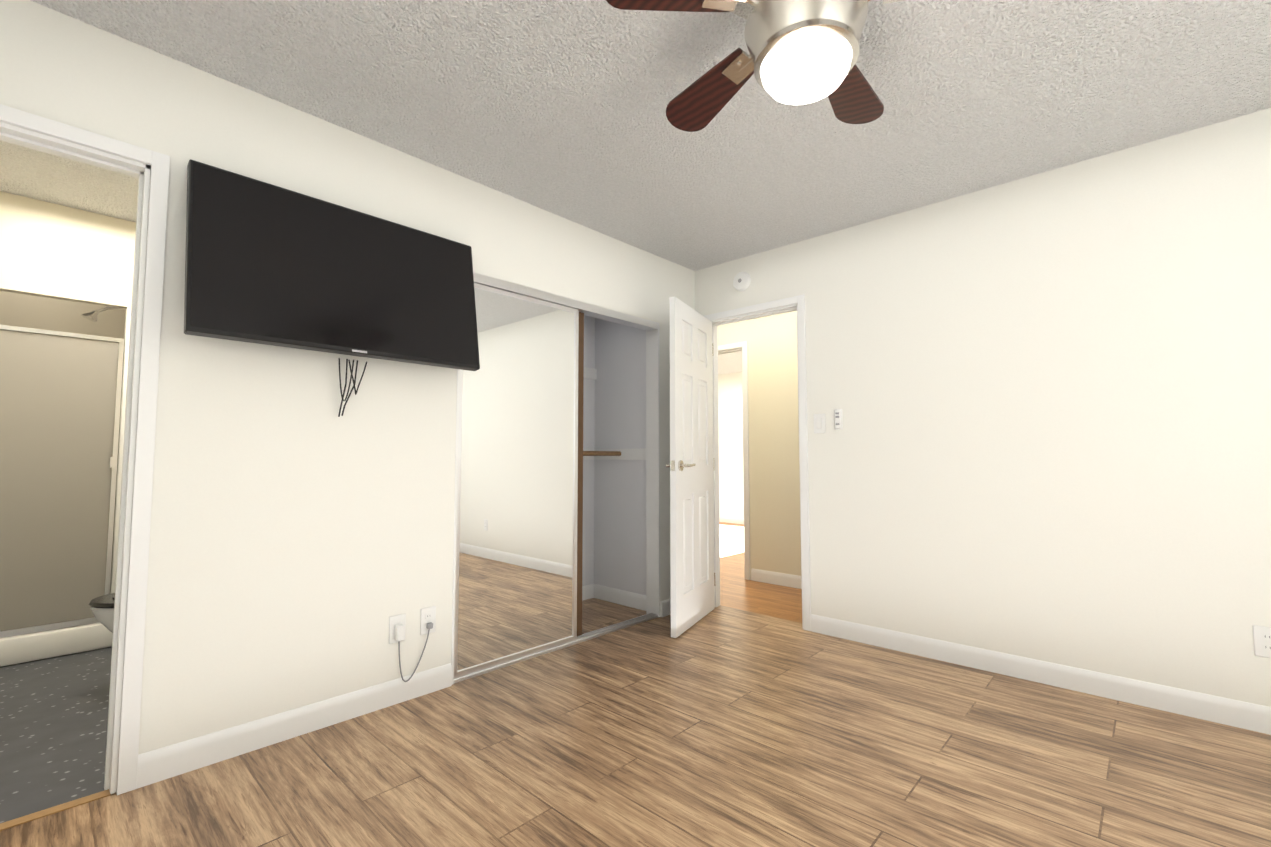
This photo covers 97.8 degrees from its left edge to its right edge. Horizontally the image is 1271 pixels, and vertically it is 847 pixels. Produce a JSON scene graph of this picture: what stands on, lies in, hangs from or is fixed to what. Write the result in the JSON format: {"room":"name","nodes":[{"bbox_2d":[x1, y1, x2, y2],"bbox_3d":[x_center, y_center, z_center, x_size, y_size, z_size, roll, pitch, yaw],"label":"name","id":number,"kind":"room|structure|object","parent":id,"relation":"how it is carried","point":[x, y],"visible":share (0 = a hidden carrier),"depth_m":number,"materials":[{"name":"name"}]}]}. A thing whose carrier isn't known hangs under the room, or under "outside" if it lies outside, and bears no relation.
{"room":"empty bedroom","nodes":[
{"label":"empty bedroom","id":0,"kind":"room"},
{"bbox_2d":[0,191,135,666],"bbox_3d":[-3.309,0.048,3.429,0.946,2.438,1.632,-3,-5,43],"label":"shower stall","id":1,"kind":"object","parent":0,"point":[63,268],"depth_m":3.08,"materials":[{"name":"white plastic"}]},
{"bbox_2d":[0,325,123,637],"bbox_3d":[-3.171,0.294,2.916,0.042,1.596,0.644,-3,-5,43],"label":"shower door","id":2,"kind":"structure","parent":1,"relation":"attached to","point":[60,397],"depth_m":2.98,"materials":[{"name":"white glass"}]},
{"bbox_2d":[81,307,125,321],"bbox_3d":[-3.225,-0.675,3.404,0.075,0.132,0.261,-2,-4,33],"label":"shower head","id":3,"kind":"object","parent":1,"relation":"attached to","point":[92,316],"visible":0.65,"depth_m":3.33},
{"bbox_2d":[0,0,694,790],"bbox_3d":[-0.903,0.001,2.688,0.110,2.440,4.050,-3,-5,43],"label":"wall","id":4,"kind":"structure","parent":0,"point":[300,542],"depth_m":2.13,"materials":[{"name":"paint"}]},
{"bbox_2d":[0,104,169,794],"bbox_3d":[-1.905,0.112,1.601,0.141,2.085,0.766,-3,-5,43],"label":"door frame","id":5,"kind":"structure","parent":4,"relation":"attached to","point":[152,170],"depth_m":1.80,"materials":[{"name":"white wood"}]},
{"bbox_2d":[184,159,479,370],"bbox_3d":[-1.145,-0.572,2.251,0.175,0.613,1.070,-3,-5,43],"label":"wall-mounted tv","id":6,"kind":"object","parent":4,"relation":"attached to","point":[268,264],"visible":1,"depth_m":2.12,"materials":[{"name":"black plastic"}]},
{"bbox_2d":[338,358,366,416],"bbox_3d":[-1.159,-0.143,2.265,0.026,0.236,0.115,-3,-5,43],"label":"cords","id":7,"kind":"object","parent":6,"relation":"hanging from","point":[354,382],"visible":0.98,"depth_m":2.25,"materials":[{"name":"black plastic"}]},
{"bbox_2d":[389,613,405,643],"bbox_3d":[-1.021,0.890,2.395,0.040,0.117,0.072,-3,-5,43],"label":"outlet","id":8,"kind":"object","parent":4,"relation":"attached to","point":[397,626],"depth_m":2.39,"materials":[{"name":"white plastic"}]},
{"bbox_2d":[398,629,429,681],"bbox_3d":[-0.972,1.014,2.437,0.006,0.218,0.145,-3,-5,43],"label":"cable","id":9,"kind":"object","parent":8,"relation":"hanging from","point":[418,662],"visible":0.96,"depth_m":2.42,"materials":[{"name":"grey plastic"}]},
{"bbox_2d":[420,606,435,634],"bbox_3d":[-0.930,0.891,2.501,0.030,0.117,0.072,-3,-5,43],"label":"outlet","id":10,"kind":"object","parent":4,"relation":"attached to","point":[428,615],"depth_m":2.50,"materials":[{"name":"white plastic"}]},
{"bbox_2d":[454,283,578,677],"bbox_3d":[-0.604,0.262,2.943,0.024,1.903,0.765,-3,-5,43],"label":"mirror door","id":11,"kind":"structure","parent":4,"relation":"in","point":[516,551],"depth_m":2.92,"materials":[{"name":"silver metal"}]},
{"bbox_2d":[451,272,659,684],"bbox_3d":[-0.387,0.267,3.224,0.114,1.975,1.500,-3,-5,43],"label":"trim","id":12,"kind":"structure","parent":4,"relation":"attached to","point":[652,328],"depth_m":3.69,"materials":[{"name":"white metal"}]},
{"bbox_2d":[577,312,583,635],"bbox_3d":[-0.584,0.266,3.014,0.024,1.903,0.775,-3,-5,43],"label":"mirror door","id":13,"kind":"structure","parent":4,"relation":"in","point":[580,471],"depth_m":3.27,"materials":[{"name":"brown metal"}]},
{"bbox_2d":[582,315,645,594],"bbox_3d":[-0.677,0.051,3.494,0.661,2.440,1.760,-3,-5,43],"label":"wall","id":14,"kind":"structure","parent":0,"point":[614,492],"depth_m":4.12,"materials":[{"name":"paint"}]},
{"bbox_2d":[583,367,645,459],"bbox_3d":[-0.669,-0.129,3.498,0.558,0.718,1.636,-3,-5,43],"label":"shelf","id":15,"kind":"object","parent":14,"relation":"attached to","point":[613,454],"visible":0.27,"depth_m":4.01,"materials":[{"name":"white wood"}]},
{"bbox_2d":[0,522,1270,846],"bbox_3d":[0.639,1.338,4.186,7.720,0.054,8.460,-3,-5,43],"label":"floor","id":16,"kind":"structure","parent":0,"point":[720,726],"depth_m":1.93,"materials":[{"name":"laminate"}]},
{"bbox_2d":[89,593,114,632],"bbox_3d":[-2.126,0.841,2.783,0.480,0.775,0.886,-3,-5,43],"label":"toilet","id":17,"kind":"object","parent":16,"relation":"on","point":[102,608],"visible":0.15,"depth_m":2.44,"materials":[{"name":"white ceramic"}]},
{"bbox_2d":[719,524,743,556],"bbox_3d":[0.995,1.514,7.428,2.000,0.002,2.400,-3,-5,43],"label":"floor","id":18,"kind":"structure","parent":16,"relation":"on","point":[731,540],"depth_m":7.06,"materials":[{"name":"white"}]},
{"bbox_2d":[0,0,1270,374],"bbox_3d":[0.639,-1.160,4.339,7.720,0.080,8.460,-3,-5,43],"label":"ceiling","id":19,"kind":"structure","parent":0,"point":[556,106],"depth_m":2.13,"materials":[{"name":"white paint"}]},
{"bbox_2d":[606,0,903,131],"bbox_3d":[0.465,-1.085,1.518,1.068,0.416,1.049,-3,-5,43],"label":"ceiling fan","id":20,"kind":"object","parent":19,"relation":"hanging from","point":[801,52],"visible":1,"depth_m":1.44,"materials":[{"name":"brown wood"}]},
{"bbox_2d":[718,311,800,575],"bbox_3d":[0.701,0.079,3.962,4.620,2.440,0.004,-3,-5,43],"label":"wall","id":21,"kind":"structure","parent":0,"point":[774,492],"depth_m":3.76,"materials":[{"name":"paint"}]},
{"bbox_2d":[695,108,1270,706],"bbox_3d":[1.138,0.050,3.479,5.920,2.440,0.110,-3,-5,43],"label":"wall","id":22,"kind":"structure","parent":0,"point":[1047,394],"depth_m":2.61,"materials":[{"name":"paint"}]},
{"bbox_2d":[666,296,714,637],"bbox_3d":[0.395,0.260,3.600,0.269,2.020,0.693,-3,-5,43],"label":"bedroom door","id":23,"kind":"structure","parent":22,"relation":"in","point":[691,465],"depth_m":3.52,"materials":[{"name":"white wood"}]},
{"bbox_2d":[733,272,750,290],"bbox_3d":[0.729,-0.981,3.822,0.132,0.132,0.039,-3,-5,43],"label":"smoke detector","id":24,"kind":"object","parent":22,"relation":"attached to","point":[741,281],"visible":1,"depth_m":3.80,"materials":[{"name":"white plastic"}]},
{"bbox_2d":[704,294,810,630],"bbox_3d":[0.820,0.244,3.764,0.801,2.085,0.141,-3,-5,43],"label":"door frame","id":25,"kind":"structure","parent":22,"relation":"attached to","point":[796,303],"depth_m":3.81,"materials":[{"name":"white wood"}]},
{"bbox_2d":[814,414,825,432],"bbox_3d":[1.131,0.000,3.407,0.075,0.120,0.010,-3,-5,43],"label":"light switch","id":26,"kind":"object","parent":22,"relation":"attached to","point":[819,424],"depth_m":3.40,"materials":[{"name":"white plastic"}]},
{"bbox_2d":[834,409,842,429],"bbox_3d":[1.214,-0.025,3.322,0.048,0.124,0.022,-3,-5,43],"label":"light switch","id":27,"kind":"object","parent":22,"relation":"attached to","point":[837,412],"depth_m":3.31,"materials":[{"name":"white plastic"}]},
{"bbox_2d":[1253,625,1270,657],"bbox_3d":[2.438,0.844,2.138,0.072,0.117,0.009,-3,-5,43],"label":"outlet","id":28,"kind":"object","parent":22,"relation":"attached to","point":[1262,640],"visible":1,"depth_m":2.15,"materials":[{"name":"white plastic"}]},
{"bbox_3d":[-1.856,-0.109,0.888,6.770,2.440,0.110,-3,-5,43],"label":"wall","id":29,"kind":"structure","parent":0,"visible":0},
{"bbox_2d":[136,663,451,788],"bbox_3d":[-1.228,1.142,2.176,0.014,0.100,1.090,-3,-5,43],"label":"baseboard","id":30,"kind":"structure","parent":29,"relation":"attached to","point":[166,762],"depth_m":2.06,"materials":[{"name":"white wood"}]},
{"bbox_2d":[582,584,591,600],"bbox_3d":[-0.870,1.229,3.601,0.014,0.100,1.640,-3,-5,43],"label":"baseboard","id":31,"kind":"structure","parent":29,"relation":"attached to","point":[586,590],"depth_m":4.14,"materials":[{"name":"white wood"}]},
{"bbox_2d":[592,584,645,610],"bbox_3d":[-0.096,1.253,3.991,0.576,0.100,0.014,-3,-5,43],"label":"baseboard","id":32,"kind":"structure","parent":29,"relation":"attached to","point":[634,600],"depth_m":4.00,"materials":[{"name":"white wood"}]},
{"bbox_2d":[660,599,670,616],"bbox_3d":[0.308,1.243,3.825,0.014,0.100,0.406,-3,-5,43],"label":"baseboard","id":33,"kind":"structure","parent":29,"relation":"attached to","point":[665,606],"depth_m":3.70,"materials":[{"name":"white wood"}]},
{"bbox_2d":[719,516,743,523],"bbox_3d":[2.305,1.515,8.250,4.400,0.100,0.014,-3,-5,43],"label":"baseboard","id":34,"kind":"structure","parent":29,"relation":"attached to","point":[737,520],"depth_m":8.94,"materials":[{"name":"white wood"}]},
{"bbox_2d":[751,568,801,588],"bbox_3d":[1.950,1.248,3.905,2.590,0.100,0.014,-3,-5,43],"label":"baseboard","id":35,"kind":"structure","parent":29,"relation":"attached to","point":[789,580],"depth_m":4.61,"materials":[{"name":"white wood"}]},
{"bbox_2d":[810,614,1270,734],"bbox_3d":[2.116,1.157,2.415,2.854,0.100,0.014,-3,-5,43],"label":"baseboard","id":36,"kind":"structure","parent":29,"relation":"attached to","point":[1240,714],"depth_m":2.54,"materials":[{"name":"white wood"}]}
]}

